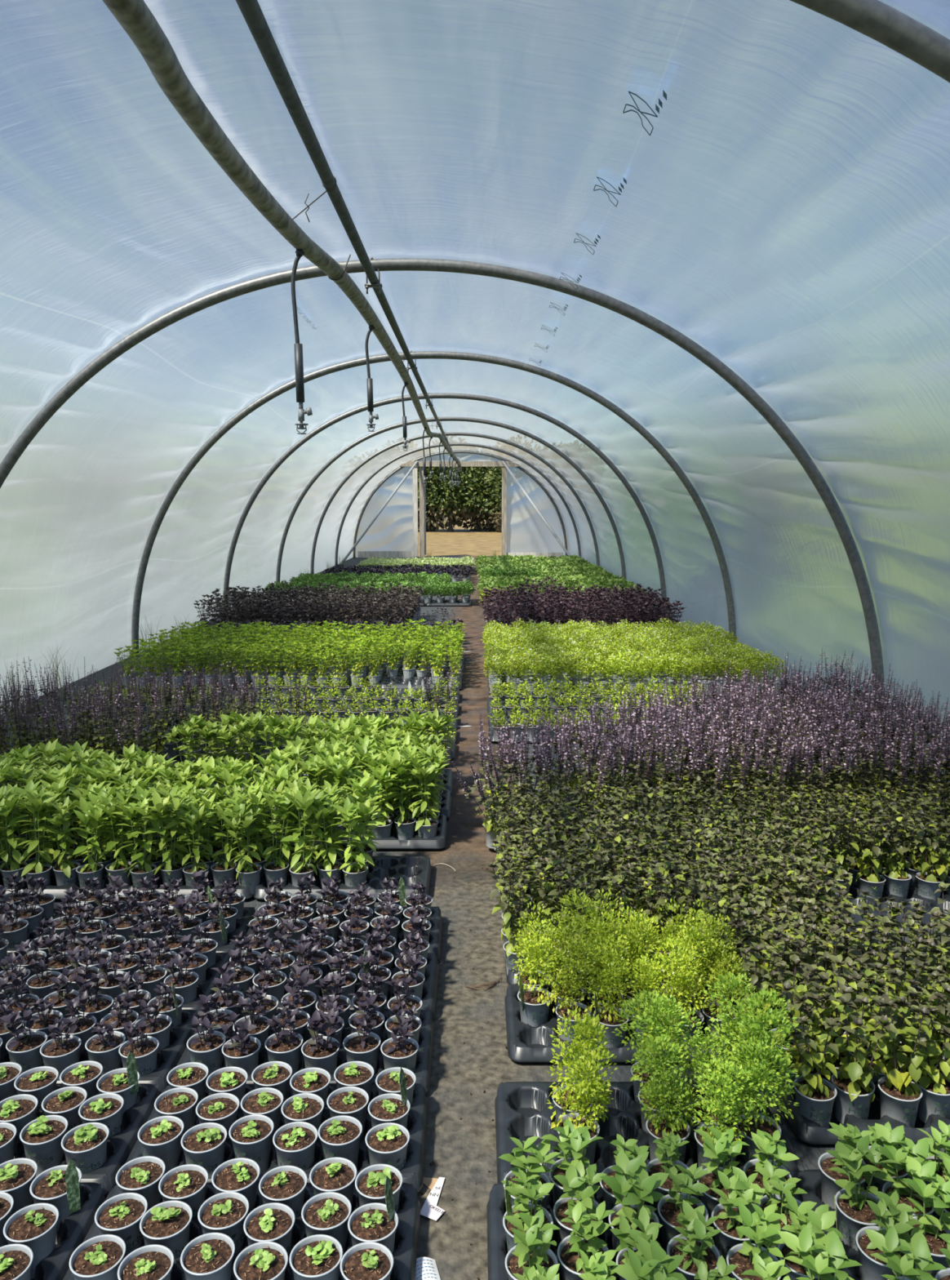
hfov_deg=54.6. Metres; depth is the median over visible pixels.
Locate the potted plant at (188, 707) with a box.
[172,669,192,746]
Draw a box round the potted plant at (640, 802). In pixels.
[632,782,671,853]
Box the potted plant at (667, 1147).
[645,1129,693,1214]
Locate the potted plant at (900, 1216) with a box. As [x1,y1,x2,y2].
[855,1191,922,1279]
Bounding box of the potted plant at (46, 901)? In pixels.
[22,875,55,919]
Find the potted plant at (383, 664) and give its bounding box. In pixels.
[371,636,386,674]
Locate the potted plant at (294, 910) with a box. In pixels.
[277,902,307,944]
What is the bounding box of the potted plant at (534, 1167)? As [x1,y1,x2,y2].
[498,1136,560,1208]
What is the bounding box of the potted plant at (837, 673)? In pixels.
[833,666,875,751]
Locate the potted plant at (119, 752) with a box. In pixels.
[91,662,135,755]
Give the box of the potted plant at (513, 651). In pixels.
[504,648,518,678]
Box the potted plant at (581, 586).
[573,585,592,609]
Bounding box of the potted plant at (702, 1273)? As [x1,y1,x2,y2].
[692,1255,737,1279]
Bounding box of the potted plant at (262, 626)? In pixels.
[246,623,266,653]
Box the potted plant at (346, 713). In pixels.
[342,709,357,734]
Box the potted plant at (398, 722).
[386,717,408,737]
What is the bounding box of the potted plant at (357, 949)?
[334,915,365,966]
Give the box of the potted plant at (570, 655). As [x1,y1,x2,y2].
[551,650,576,680]
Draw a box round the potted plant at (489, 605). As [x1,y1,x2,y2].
[483,600,504,629]
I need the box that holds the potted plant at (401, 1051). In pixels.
[380,1015,418,1071]
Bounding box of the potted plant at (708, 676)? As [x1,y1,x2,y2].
[701,649,721,680]
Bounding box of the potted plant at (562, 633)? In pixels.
[556,633,568,643]
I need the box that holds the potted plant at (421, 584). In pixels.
[411,581,422,600]
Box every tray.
[0,875,79,899]
[0,952,13,972]
[3,1009,199,1095]
[7,906,63,952]
[13,1083,159,1195]
[28,952,230,1018]
[31,1182,106,1279]
[62,1182,420,1279]
[80,875,253,899]
[88,906,255,952]
[124,1083,427,1192]
[176,1009,434,1093]
[209,952,439,1018]
[230,740,308,759]
[240,906,442,959]
[253,855,431,899]
[271,699,364,712]
[271,711,350,723]
[284,688,370,699]
[297,813,447,849]
[357,724,457,742]
[363,711,457,728]
[366,699,458,714]
[372,688,460,702]
[377,789,451,818]
[379,676,462,688]
[384,668,462,679]
[394,600,426,605]
[400,660,463,671]
[401,768,453,793]
[405,653,463,663]
[426,600,471,605]
[450,740,456,759]
[486,1182,835,1279]
[487,697,577,712]
[488,673,557,684]
[488,682,573,696]
[488,709,583,724]
[488,723,592,742]
[494,1081,797,1188]
[502,883,653,926]
[504,983,746,1062]
[505,925,712,984]
[580,698,664,711]
[587,709,682,724]
[605,723,695,742]
[762,1063,949,1144]
[795,1169,940,1279]
[822,883,949,924]
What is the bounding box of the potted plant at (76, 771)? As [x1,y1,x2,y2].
[62,767,83,828]
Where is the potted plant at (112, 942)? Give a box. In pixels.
[94,917,126,955]
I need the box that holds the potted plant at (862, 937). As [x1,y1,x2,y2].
[847,924,893,1017]
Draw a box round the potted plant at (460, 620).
[448,618,463,628]
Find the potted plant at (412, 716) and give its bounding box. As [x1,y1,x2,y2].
[403,709,429,736]
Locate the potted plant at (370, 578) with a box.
[363,576,377,583]
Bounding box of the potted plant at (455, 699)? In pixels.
[443,686,457,707]
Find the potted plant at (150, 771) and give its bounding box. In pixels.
[128,763,163,844]
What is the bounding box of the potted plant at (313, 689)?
[309,671,324,697]
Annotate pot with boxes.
[0,853,12,875]
[0,861,28,886]
[0,890,31,907]
[0,902,16,920]
[0,919,28,947]
[0,937,8,966]
[0,967,31,998]
[0,989,8,1014]
[4,994,39,1027]
[5,1030,47,1074]
[12,906,44,940]
[12,950,47,977]
[13,828,32,847]
[14,851,39,863]
[25,863,52,889]
[26,893,55,919]
[26,970,62,999]
[29,934,59,958]
[40,856,57,875]
[40,1035,81,1075]
[43,989,79,1020]
[44,953,78,984]
[48,915,79,940]
[52,844,75,862]
[53,861,80,885]
[57,937,90,967]
[59,1013,97,1058]
[62,902,93,924]
[66,834,79,848]
[66,852,91,866]
[67,965,100,999]
[75,862,103,889]
[75,920,106,949]
[76,890,105,907]
[76,994,113,1035]
[77,950,111,974]
[89,905,118,932]
[92,853,114,879]
[94,934,126,955]
[97,970,130,1004]
[100,845,123,861]
[100,1009,138,1041]
[102,893,129,917]
[105,861,133,885]
[106,954,139,986]
[109,915,140,942]
[114,989,151,1020]
[116,851,140,867]
[121,937,153,968]
[124,904,152,922]
[129,863,156,888]
[132,965,167,999]
[133,890,161,909]
[133,1013,172,1051]
[135,742,152,752]
[137,698,146,714]
[138,919,168,947]
[144,950,177,977]
[145,703,160,719]
[145,853,164,879]
[149,736,166,746]
[149,747,168,760]
[151,906,177,933]
[152,832,174,848]
[155,934,186,953]
[160,740,177,759]
[160,861,186,885]
[162,893,186,906]
[164,970,199,1004]
[168,703,180,719]
[171,915,201,940]
[173,736,182,755]
[173,851,192,866]
[174,953,208,984]
[182,863,209,889]
[182,903,208,924]
[183,747,201,761]
[186,938,217,969]
[191,853,216,879]
[195,740,205,758]
[199,844,223,862]
[199,890,216,919]
[199,919,229,947]
[199,1008,234,1043]
[202,828,222,844]
[204,693,212,709]
[204,748,222,758]
[205,773,217,787]
[208,906,237,933]
[208,990,244,1020]
[210,861,236,886]
[219,850,244,875]
[220,893,245,918]
[221,966,254,999]
[222,1035,261,1075]
[228,736,240,750]
[229,950,261,986]
[232,1015,270,1051]
[234,749,249,763]
[235,862,262,894]
[244,856,266,876]
[247,737,262,751]
[248,915,279,942]
[250,835,268,844]
[253,969,286,1001]
[256,685,268,696]
[257,696,271,709]
[257,902,284,933]
[259,709,272,721]
[262,860,288,888]
[264,891,292,919]
[264,1031,302,1077]
[265,736,280,751]
[265,953,295,984]
[269,684,282,697]
[269,853,291,875]
[269,938,299,961]
[270,832,279,846]
[271,697,284,708]
[274,708,288,720]
[277,919,307,944]
[281,990,316,1030]
[282,685,295,696]
[284,696,297,708]
[284,906,314,932]
[288,709,302,719]
[288,965,322,1004]
[289,863,314,887]
[289,893,317,917]
[296,684,308,696]
[296,853,319,874]
[296,949,328,978]
[300,697,313,708]
[301,1035,340,1074]
[304,708,319,719]
[304,935,334,968]
[307,1016,344,1046]
[309,685,322,697]
[314,696,328,708]
[315,995,351,1028]
[316,861,342,888]
[316,902,345,933]
[319,709,333,722]
[320,850,345,875]
[321,890,349,919]
[324,684,336,696]
[324,821,345,830]
[324,970,357,1000]
[327,842,349,862]
[328,697,342,709]
[328,954,359,982]
[334,708,349,720]
[334,937,365,966]
[336,685,349,697]
[339,919,369,942]
[342,863,368,887]
[343,696,357,708]
[344,906,373,931]
[346,856,369,874]
[348,894,376,916]
[348,1009,384,1050]
[349,709,364,719]
[350,820,368,839]
[351,684,364,696]
[351,844,373,863]
[351,990,386,1014]
[357,697,370,711]
[358,965,391,1004]
[364,685,377,699]
[365,708,379,719]
[365,933,396,968]
[370,915,399,948]
[371,818,392,838]
[371,951,393,986]
[372,696,385,709]
[372,810,394,827]
[377,890,403,919]
[380,1035,418,1071]
[381,709,395,719]
[385,1013,422,1044]
[386,697,399,708]
[387,994,422,1017]
[391,969,425,999]
[394,817,416,839]
[395,809,416,829]
[395,955,426,975]
[396,707,410,721]
[398,938,429,959]
[400,696,414,708]
[401,919,431,942]
[403,906,431,921]
[404,893,432,909]
[411,795,419,806]
[412,708,426,715]
[414,696,427,708]
[416,817,438,838]
[417,811,439,827]
[431,696,443,708]
[432,684,445,696]
[438,772,444,783]
[439,736,454,748]
[442,709,457,719]
[443,746,451,764]
[445,697,457,707]
[446,685,458,696]
[446,722,455,734]
[484,824,505,848]
[489,694,502,705]
[490,705,505,717]
[490,718,506,729]
[491,826,499,851]
[492,724,506,742]
[501,926,529,955]
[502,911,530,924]
[502,939,532,974]
[502,1202,553,1252]
[503,1166,551,1208]
[504,693,517,704]
[505,704,519,715]
[505,1244,558,1279]
[507,717,522,724]
[507,723,522,741]
[515,968,548,991]
[517,986,551,1026]
[518,694,532,706]
[520,705,534,717]
[525,724,541,742]
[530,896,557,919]
[531,689,544,699]
[533,693,546,706]
[537,704,550,716]
[541,723,555,737]
[548,694,560,706]
[549,1157,595,1204]
[551,705,565,717]
[551,964,582,987]
[551,1084,594,1131]
[552,982,586,1017]
[553,1197,602,1245]
[555,1001,591,1041]
[555,1112,599,1164]
[557,1234,608,1279]
[559,724,574,741]
[562,693,575,705]
[563,786,571,802]
[566,704,580,716]
[575,690,586,702]
[577,694,591,706]
[577,723,590,737]
[582,705,595,718]
[584,969,617,1002]
[588,986,623,1016]
[591,693,604,705]
[593,1006,629,1048]
[597,704,612,716]
[600,1164,619,1222]
[603,808,608,823]
[606,694,619,706]
[608,1203,659,1262]
[613,705,627,715]
[616,1247,670,1279]
[617,689,630,700]
[622,694,633,705]
[622,982,656,1015]
[628,704,642,715]
[628,1002,663,1039]
[631,1060,662,1104]
[635,694,648,706]
[638,1088,679,1133]
[645,941,675,970]
[645,1112,690,1163]
[645,1157,693,1214]
[649,693,663,706]
[657,1192,708,1253]
[660,987,694,1020]
[666,1234,720,1279]
[670,1006,704,1048]
[681,693,690,705]
[684,1097,727,1141]
[693,984,728,1017]
[694,1122,740,1169]
[697,1166,744,1223]
[702,1001,737,1039]
[711,1204,755,1265]
[725,1086,764,1133]
[726,1243,781,1279]
[735,1112,781,1163]
[742,1158,791,1205]
[758,1193,801,1257]
[768,1006,802,1029]
[770,1027,791,1066]
[777,1243,829,1279]
[782,1069,818,1093]
[789,968,815,985]
[793,1075,837,1128]
[817,1050,853,1084]
[817,1152,865,1210]
[826,875,853,894]
[831,1071,875,1124]
[835,1188,887,1250]
[843,1028,872,1053]
[848,861,873,886]
[855,1226,906,1279]
[857,874,885,898]
[862,1054,900,1093]
[862,1145,907,1195]
[872,858,898,876]
[877,1075,922,1128]
[882,1181,934,1233]
[883,871,911,898]
[888,1275,911,1279]
[893,854,915,871]
[903,1216,949,1277]
[904,861,931,887]
[906,1058,939,1082]
[914,1072,949,1123]
[915,871,944,901]
[924,1153,942,1196]
[934,1267,949,1279]
[937,1195,948,1223]
[945,871,949,895]
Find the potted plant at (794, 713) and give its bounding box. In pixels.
[777,700,819,787]
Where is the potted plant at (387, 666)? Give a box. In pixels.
[385,641,398,672]
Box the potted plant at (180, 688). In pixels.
[171,688,183,711]
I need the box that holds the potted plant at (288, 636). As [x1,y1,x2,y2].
[283,635,298,666]
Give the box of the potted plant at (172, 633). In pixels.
[158,631,176,660]
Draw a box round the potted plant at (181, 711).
[175,687,201,761]
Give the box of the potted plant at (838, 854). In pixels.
[817,808,863,894]
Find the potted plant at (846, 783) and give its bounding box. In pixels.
[840,780,872,838]
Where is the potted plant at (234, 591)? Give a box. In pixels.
[231,590,248,620]
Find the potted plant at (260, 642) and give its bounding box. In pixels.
[242,640,266,669]
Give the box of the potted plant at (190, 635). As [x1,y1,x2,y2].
[186,634,206,666]
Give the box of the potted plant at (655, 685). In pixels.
[649,684,663,706]
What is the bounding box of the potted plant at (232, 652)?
[229,648,249,688]
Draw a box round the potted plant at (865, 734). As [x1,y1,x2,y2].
[836,696,878,817]
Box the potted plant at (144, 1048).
[118,1020,159,1076]
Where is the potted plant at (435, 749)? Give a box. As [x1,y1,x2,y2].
[422,745,447,814]
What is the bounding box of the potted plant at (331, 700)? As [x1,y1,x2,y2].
[325,685,342,709]
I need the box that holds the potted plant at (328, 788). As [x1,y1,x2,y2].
[316,779,349,862]
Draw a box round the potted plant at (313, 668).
[300,644,319,680]
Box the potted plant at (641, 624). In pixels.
[629,621,645,639]
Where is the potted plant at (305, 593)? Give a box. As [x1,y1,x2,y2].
[297,592,314,614]
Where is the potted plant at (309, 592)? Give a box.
[293,590,312,621]
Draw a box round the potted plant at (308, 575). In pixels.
[297,573,310,577]
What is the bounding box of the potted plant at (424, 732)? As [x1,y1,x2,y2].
[422,727,435,742]
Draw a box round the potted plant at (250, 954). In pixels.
[229,931,261,986]
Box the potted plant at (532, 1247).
[503,1208,560,1279]
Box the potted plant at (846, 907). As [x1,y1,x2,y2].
[826,901,882,1021]
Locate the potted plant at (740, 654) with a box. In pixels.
[730,650,752,687]
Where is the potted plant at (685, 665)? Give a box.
[673,657,697,694]
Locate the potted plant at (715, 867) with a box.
[710,857,749,948]
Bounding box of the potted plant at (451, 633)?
[448,630,463,655]
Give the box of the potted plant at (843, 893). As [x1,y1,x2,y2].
[813,889,861,989]
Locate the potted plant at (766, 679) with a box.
[764,662,793,746]
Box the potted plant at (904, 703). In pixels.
[902,692,941,777]
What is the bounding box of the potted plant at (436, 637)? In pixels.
[430,636,447,665]
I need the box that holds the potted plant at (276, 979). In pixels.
[253,951,286,1001]
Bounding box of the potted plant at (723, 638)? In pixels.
[710,634,729,648]
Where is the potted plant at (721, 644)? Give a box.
[714,639,734,664]
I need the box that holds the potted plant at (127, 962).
[106,936,139,986]
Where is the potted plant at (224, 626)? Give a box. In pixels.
[220,624,237,653]
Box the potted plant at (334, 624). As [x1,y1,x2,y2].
[322,622,338,650]
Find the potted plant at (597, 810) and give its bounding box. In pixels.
[580,800,606,848]
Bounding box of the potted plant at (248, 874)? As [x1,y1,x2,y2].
[220,800,263,894]
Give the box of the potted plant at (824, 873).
[802,857,843,935]
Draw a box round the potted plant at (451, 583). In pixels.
[446,581,460,600]
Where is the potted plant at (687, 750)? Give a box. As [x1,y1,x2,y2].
[655,709,697,818]
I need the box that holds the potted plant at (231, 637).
[228,632,244,647]
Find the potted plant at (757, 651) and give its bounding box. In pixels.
[752,651,772,682]
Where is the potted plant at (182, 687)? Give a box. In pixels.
[181,683,193,709]
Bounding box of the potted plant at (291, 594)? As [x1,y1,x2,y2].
[277,593,297,623]
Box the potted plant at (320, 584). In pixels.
[318,583,333,609]
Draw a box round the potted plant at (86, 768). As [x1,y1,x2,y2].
[79,763,109,840]
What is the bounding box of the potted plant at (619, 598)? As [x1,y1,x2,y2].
[617,596,633,626]
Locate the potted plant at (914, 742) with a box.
[904,702,949,808]
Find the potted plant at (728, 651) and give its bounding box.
[718,649,741,686]
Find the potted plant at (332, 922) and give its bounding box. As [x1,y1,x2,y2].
[311,904,339,946]
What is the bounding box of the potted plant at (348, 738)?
[324,734,358,793]
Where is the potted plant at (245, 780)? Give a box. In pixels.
[233,772,271,844]
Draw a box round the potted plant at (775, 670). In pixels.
[756,658,791,744]
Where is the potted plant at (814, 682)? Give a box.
[808,675,845,726]
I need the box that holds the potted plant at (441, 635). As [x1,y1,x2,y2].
[431,635,447,658]
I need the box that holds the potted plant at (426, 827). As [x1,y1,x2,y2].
[407,759,440,838]
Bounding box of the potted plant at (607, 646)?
[595,646,616,676]
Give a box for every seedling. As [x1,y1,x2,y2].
[0,1062,22,1101]
[0,1093,38,1155]
[0,1122,17,1164]
[0,1157,37,1215]
[0,1191,13,1247]
[0,1243,33,1279]
[3,1203,58,1279]
[13,1066,58,1115]
[19,1115,68,1177]
[29,1164,81,1233]
[41,1086,87,1133]
[59,1060,102,1100]
[61,1122,109,1173]
[69,1234,126,1279]
[78,1093,124,1138]
[94,1192,147,1257]
[96,1067,139,1124]
[115,1155,165,1212]
[117,1244,173,1279]
[137,1115,184,1174]
[139,1200,192,1259]
[154,1087,198,1137]
[158,1164,208,1217]
[166,1062,208,1106]
[180,1232,235,1279]
[181,1122,226,1173]
[195,1093,239,1137]
[197,1191,248,1263]
[205,1066,248,1106]
[211,1157,260,1215]
[228,1114,274,1174]
[233,1241,288,1279]
[240,1087,283,1141]
[243,1202,295,1254]
[251,1061,292,1111]
[258,1165,307,1217]
[272,1121,318,1170]
[281,1093,324,1133]
[288,1234,342,1279]
[289,1067,330,1106]
[301,1191,351,1257]
[309,1156,356,1217]
[318,1115,362,1168]
[326,1086,368,1141]
[333,1061,374,1110]
[340,1241,393,1279]
[347,1202,398,1253]
[355,1164,403,1212]
[364,1122,409,1170]
[368,1093,410,1128]
[375,1066,416,1105]
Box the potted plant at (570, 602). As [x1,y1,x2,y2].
[554,597,572,631]
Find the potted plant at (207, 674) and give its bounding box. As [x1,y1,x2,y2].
[198,641,219,687]
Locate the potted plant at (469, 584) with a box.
[460,582,475,600]
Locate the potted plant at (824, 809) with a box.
[804,801,832,850]
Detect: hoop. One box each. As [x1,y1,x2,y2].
[0,257,884,737]
[131,351,736,656]
[222,393,666,615]
[275,417,626,583]
[311,431,599,573]
[334,443,581,565]
[352,450,568,557]
[359,466,411,516]
[789,0,949,83]
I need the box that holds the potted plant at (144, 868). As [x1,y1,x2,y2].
[112,794,160,888]
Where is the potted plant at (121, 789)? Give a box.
[97,783,143,867]
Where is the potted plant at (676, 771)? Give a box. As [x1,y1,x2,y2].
[652,688,696,799]
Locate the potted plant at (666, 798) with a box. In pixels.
[638,795,680,878]
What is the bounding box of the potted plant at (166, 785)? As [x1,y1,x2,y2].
[143,780,181,862]
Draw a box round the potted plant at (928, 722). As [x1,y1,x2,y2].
[921,701,949,798]
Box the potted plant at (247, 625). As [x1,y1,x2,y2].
[231,624,249,653]
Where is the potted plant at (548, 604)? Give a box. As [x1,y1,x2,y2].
[542,599,555,632]
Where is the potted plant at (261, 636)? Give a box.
[257,627,274,658]
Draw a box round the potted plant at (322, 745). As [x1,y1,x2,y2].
[307,741,337,785]
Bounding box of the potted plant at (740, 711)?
[737,699,780,781]
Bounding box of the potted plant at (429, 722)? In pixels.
[410,715,448,783]
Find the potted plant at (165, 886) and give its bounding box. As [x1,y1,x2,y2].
[159,877,186,906]
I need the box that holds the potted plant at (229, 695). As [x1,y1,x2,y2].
[226,695,240,713]
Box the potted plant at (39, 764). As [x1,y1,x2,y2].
[21,753,58,818]
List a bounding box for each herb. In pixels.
[324,568,333,573]
[364,560,378,567]
[386,561,399,568]
[404,561,418,573]
[407,567,417,574]
[413,561,426,568]
[431,565,440,576]
[442,560,455,567]
[448,568,462,582]
[449,571,458,582]
[452,564,464,573]
[453,557,464,561]
[453,560,462,568]
[461,555,475,560]
[461,561,475,568]
[461,572,470,583]
[462,557,475,562]
[464,569,473,582]
[475,555,490,559]
[475,557,491,564]
[475,559,490,565]
[475,580,497,589]
[477,564,493,571]
[478,560,493,565]
[478,574,495,583]
[479,581,502,590]
[480,567,494,576]
[480,578,499,583]
[490,560,504,565]
[491,568,506,577]
[493,577,515,584]
[494,575,509,580]
[497,578,516,587]
[502,556,514,560]
[502,558,519,564]
[502,568,517,577]
[504,565,517,570]
[509,574,528,579]
[509,575,528,580]
[511,577,533,583]
[511,581,528,586]
[512,566,528,576]
[514,557,528,562]
[516,563,531,567]
[524,566,539,576]
[524,568,539,577]
[528,576,545,584]
[528,580,550,588]
[535,565,550,571]
[535,570,550,577]
[537,555,550,559]
[539,572,557,577]
[540,574,558,579]
[541,560,554,564]
[543,561,554,565]
[546,563,559,567]
[548,577,562,582]
[552,568,565,573]
[555,572,573,577]
[557,562,570,566]
[560,565,576,570]
[560,575,579,582]
[560,578,580,584]
[562,557,576,562]
[563,567,578,572]
[565,581,580,586]
[567,554,581,558]
[567,569,584,576]
[569,562,586,567]
[573,575,588,580]
[574,566,593,573]
[575,585,589,599]
[576,558,587,563]
[578,579,600,586]
[582,570,599,575]
[586,583,605,588]
[587,564,606,570]
[591,576,608,580]
[592,568,610,573]
[594,577,616,585]
[595,569,613,575]
[599,573,617,579]
[601,582,617,587]
[606,575,625,580]
[614,579,636,585]
[617,582,635,588]
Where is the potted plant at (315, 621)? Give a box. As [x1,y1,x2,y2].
[310,621,328,646]
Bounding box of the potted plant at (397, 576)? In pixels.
[391,575,401,582]
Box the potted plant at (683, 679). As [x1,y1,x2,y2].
[670,655,692,688]
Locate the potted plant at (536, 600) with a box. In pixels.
[531,599,546,626]
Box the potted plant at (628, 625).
[618,621,635,642]
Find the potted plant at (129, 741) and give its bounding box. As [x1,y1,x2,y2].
[118,684,142,751]
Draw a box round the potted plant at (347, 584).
[332,583,348,612]
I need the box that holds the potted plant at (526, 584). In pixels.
[519,582,533,613]
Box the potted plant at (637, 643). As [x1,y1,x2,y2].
[625,640,646,672]
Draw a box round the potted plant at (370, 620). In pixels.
[357,595,377,624]
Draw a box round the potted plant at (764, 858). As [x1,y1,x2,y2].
[755,844,796,924]
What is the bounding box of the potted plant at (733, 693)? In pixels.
[704,683,745,774]
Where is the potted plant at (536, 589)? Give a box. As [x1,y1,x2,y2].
[520,588,538,617]
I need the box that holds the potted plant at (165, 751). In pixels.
[144,678,181,760]
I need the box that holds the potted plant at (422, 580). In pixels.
[412,577,425,584]
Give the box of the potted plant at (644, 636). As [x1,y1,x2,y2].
[632,633,652,659]
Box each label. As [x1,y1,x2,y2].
[414,1257,440,1279]
[420,1177,446,1221]
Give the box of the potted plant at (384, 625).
[380,625,399,635]
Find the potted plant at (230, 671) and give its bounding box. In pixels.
[217,644,237,684]
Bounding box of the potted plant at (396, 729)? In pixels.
[383,725,408,740]
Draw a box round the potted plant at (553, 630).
[542,630,557,641]
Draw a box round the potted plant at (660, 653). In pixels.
[651,646,675,687]
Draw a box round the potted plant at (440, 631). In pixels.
[436,629,451,657]
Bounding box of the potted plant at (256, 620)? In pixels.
[247,618,262,629]
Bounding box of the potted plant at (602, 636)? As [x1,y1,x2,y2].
[591,634,610,646]
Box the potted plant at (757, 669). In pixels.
[744,659,768,695]
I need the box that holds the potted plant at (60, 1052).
[40,1017,81,1075]
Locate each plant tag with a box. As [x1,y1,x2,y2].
[65,1160,80,1213]
[126,1051,138,1094]
[171,981,179,1017]
[207,884,213,903]
[219,910,226,942]
[363,950,370,974]
[384,1175,395,1222]
[399,876,405,906]
[399,1066,407,1106]
[408,681,411,695]
[504,1177,512,1223]
[519,974,524,1011]
[594,992,599,1030]
[834,1195,837,1229]
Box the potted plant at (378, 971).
[353,943,391,1004]
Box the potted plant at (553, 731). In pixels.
[539,708,557,737]
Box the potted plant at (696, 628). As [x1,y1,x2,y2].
[691,624,710,637]
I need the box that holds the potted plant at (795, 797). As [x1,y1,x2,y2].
[773,786,808,850]
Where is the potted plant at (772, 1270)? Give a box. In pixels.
[741,1252,791,1279]
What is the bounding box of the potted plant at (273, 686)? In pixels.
[268,672,284,697]
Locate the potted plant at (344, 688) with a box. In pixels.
[333,673,349,697]
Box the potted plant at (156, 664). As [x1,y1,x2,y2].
[147,663,173,733]
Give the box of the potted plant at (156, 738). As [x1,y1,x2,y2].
[137,673,183,763]
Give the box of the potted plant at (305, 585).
[289,584,311,609]
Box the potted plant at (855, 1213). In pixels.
[826,1134,901,1250]
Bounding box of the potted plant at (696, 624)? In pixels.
[690,624,704,637]
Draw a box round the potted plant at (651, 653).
[647,648,666,678]
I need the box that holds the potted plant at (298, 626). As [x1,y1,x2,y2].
[280,624,301,643]
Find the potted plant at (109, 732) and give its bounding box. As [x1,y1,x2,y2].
[95,681,120,754]
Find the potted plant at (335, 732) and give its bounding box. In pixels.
[315,724,350,784]
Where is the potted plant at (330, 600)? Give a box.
[328,597,348,622]
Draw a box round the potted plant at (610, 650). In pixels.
[597,646,618,681]
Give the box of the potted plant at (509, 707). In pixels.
[505,691,519,715]
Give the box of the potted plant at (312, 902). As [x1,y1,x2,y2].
[289,873,317,917]
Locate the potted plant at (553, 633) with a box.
[546,632,563,645]
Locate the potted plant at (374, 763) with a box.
[359,755,398,827]
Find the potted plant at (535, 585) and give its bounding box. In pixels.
[521,584,538,613]
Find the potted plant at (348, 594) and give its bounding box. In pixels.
[346,591,364,617]
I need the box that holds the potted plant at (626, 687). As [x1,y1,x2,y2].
[621,684,634,705]
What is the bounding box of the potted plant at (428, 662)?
[420,633,437,671]
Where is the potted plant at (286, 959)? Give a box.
[257,932,295,984]
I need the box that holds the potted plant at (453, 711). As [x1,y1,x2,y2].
[442,697,457,719]
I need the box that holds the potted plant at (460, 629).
[449,625,465,652]
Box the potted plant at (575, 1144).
[540,1118,604,1204]
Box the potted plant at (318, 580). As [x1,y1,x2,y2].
[315,577,328,583]
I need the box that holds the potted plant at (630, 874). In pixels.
[603,859,635,947]
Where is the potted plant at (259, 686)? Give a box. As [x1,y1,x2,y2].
[255,676,269,696]
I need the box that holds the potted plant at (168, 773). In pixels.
[157,764,198,842]
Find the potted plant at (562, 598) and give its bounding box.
[555,597,572,624]
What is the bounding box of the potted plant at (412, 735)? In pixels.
[395,729,427,787]
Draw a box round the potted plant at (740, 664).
[728,658,751,694]
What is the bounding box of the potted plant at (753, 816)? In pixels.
[723,805,761,872]
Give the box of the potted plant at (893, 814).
[871,801,906,876]
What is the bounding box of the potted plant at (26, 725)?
[12,695,51,759]
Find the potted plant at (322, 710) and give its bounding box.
[319,698,333,722]
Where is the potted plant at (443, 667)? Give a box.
[431,640,448,674]
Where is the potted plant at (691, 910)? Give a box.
[684,897,727,997]
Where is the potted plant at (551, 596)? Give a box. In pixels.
[535,595,556,622]
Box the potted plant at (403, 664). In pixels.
[399,640,415,667]
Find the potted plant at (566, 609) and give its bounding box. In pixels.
[555,598,576,625]
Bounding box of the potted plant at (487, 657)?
[484,651,506,679]
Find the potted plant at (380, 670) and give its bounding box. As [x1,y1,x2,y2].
[368,640,386,680]
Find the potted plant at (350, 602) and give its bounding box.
[337,597,357,628]
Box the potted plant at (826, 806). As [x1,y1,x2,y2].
[813,803,851,865]
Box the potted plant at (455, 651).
[446,647,464,679]
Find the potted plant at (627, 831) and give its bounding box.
[607,810,650,886]
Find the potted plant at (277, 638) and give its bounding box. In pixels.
[261,637,279,670]
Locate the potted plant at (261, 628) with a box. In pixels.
[243,626,264,658]
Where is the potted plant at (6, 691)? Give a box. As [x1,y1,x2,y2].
[0,671,10,746]
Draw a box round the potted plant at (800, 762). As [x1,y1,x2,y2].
[785,728,836,831]
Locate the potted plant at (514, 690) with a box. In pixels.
[503,678,517,694]
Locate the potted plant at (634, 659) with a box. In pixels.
[618,653,639,690]
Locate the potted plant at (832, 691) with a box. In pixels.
[826,679,868,774]
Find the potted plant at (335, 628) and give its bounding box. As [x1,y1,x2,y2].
[319,626,337,656]
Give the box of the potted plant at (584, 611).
[573,604,593,626]
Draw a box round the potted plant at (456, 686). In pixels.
[445,676,459,696]
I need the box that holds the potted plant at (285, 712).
[277,711,289,728]
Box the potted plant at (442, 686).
[432,675,445,696]
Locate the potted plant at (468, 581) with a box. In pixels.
[457,578,472,595]
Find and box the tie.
[327,253,351,280]
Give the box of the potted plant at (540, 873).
[535,868,575,970]
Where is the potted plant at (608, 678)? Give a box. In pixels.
[602,653,622,686]
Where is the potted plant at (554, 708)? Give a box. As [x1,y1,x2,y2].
[551,693,568,717]
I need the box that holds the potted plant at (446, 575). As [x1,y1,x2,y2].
[439,574,452,582]
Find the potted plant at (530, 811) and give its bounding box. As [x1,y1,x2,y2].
[525,806,556,862]
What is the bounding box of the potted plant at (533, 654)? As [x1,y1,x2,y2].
[517,648,540,681]
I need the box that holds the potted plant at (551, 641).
[546,640,564,655]
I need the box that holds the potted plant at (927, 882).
[911,809,949,901]
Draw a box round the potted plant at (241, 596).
[240,595,257,622]
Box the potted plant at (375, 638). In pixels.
[364,637,385,671]
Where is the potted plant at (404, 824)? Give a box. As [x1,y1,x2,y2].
[382,749,427,839]

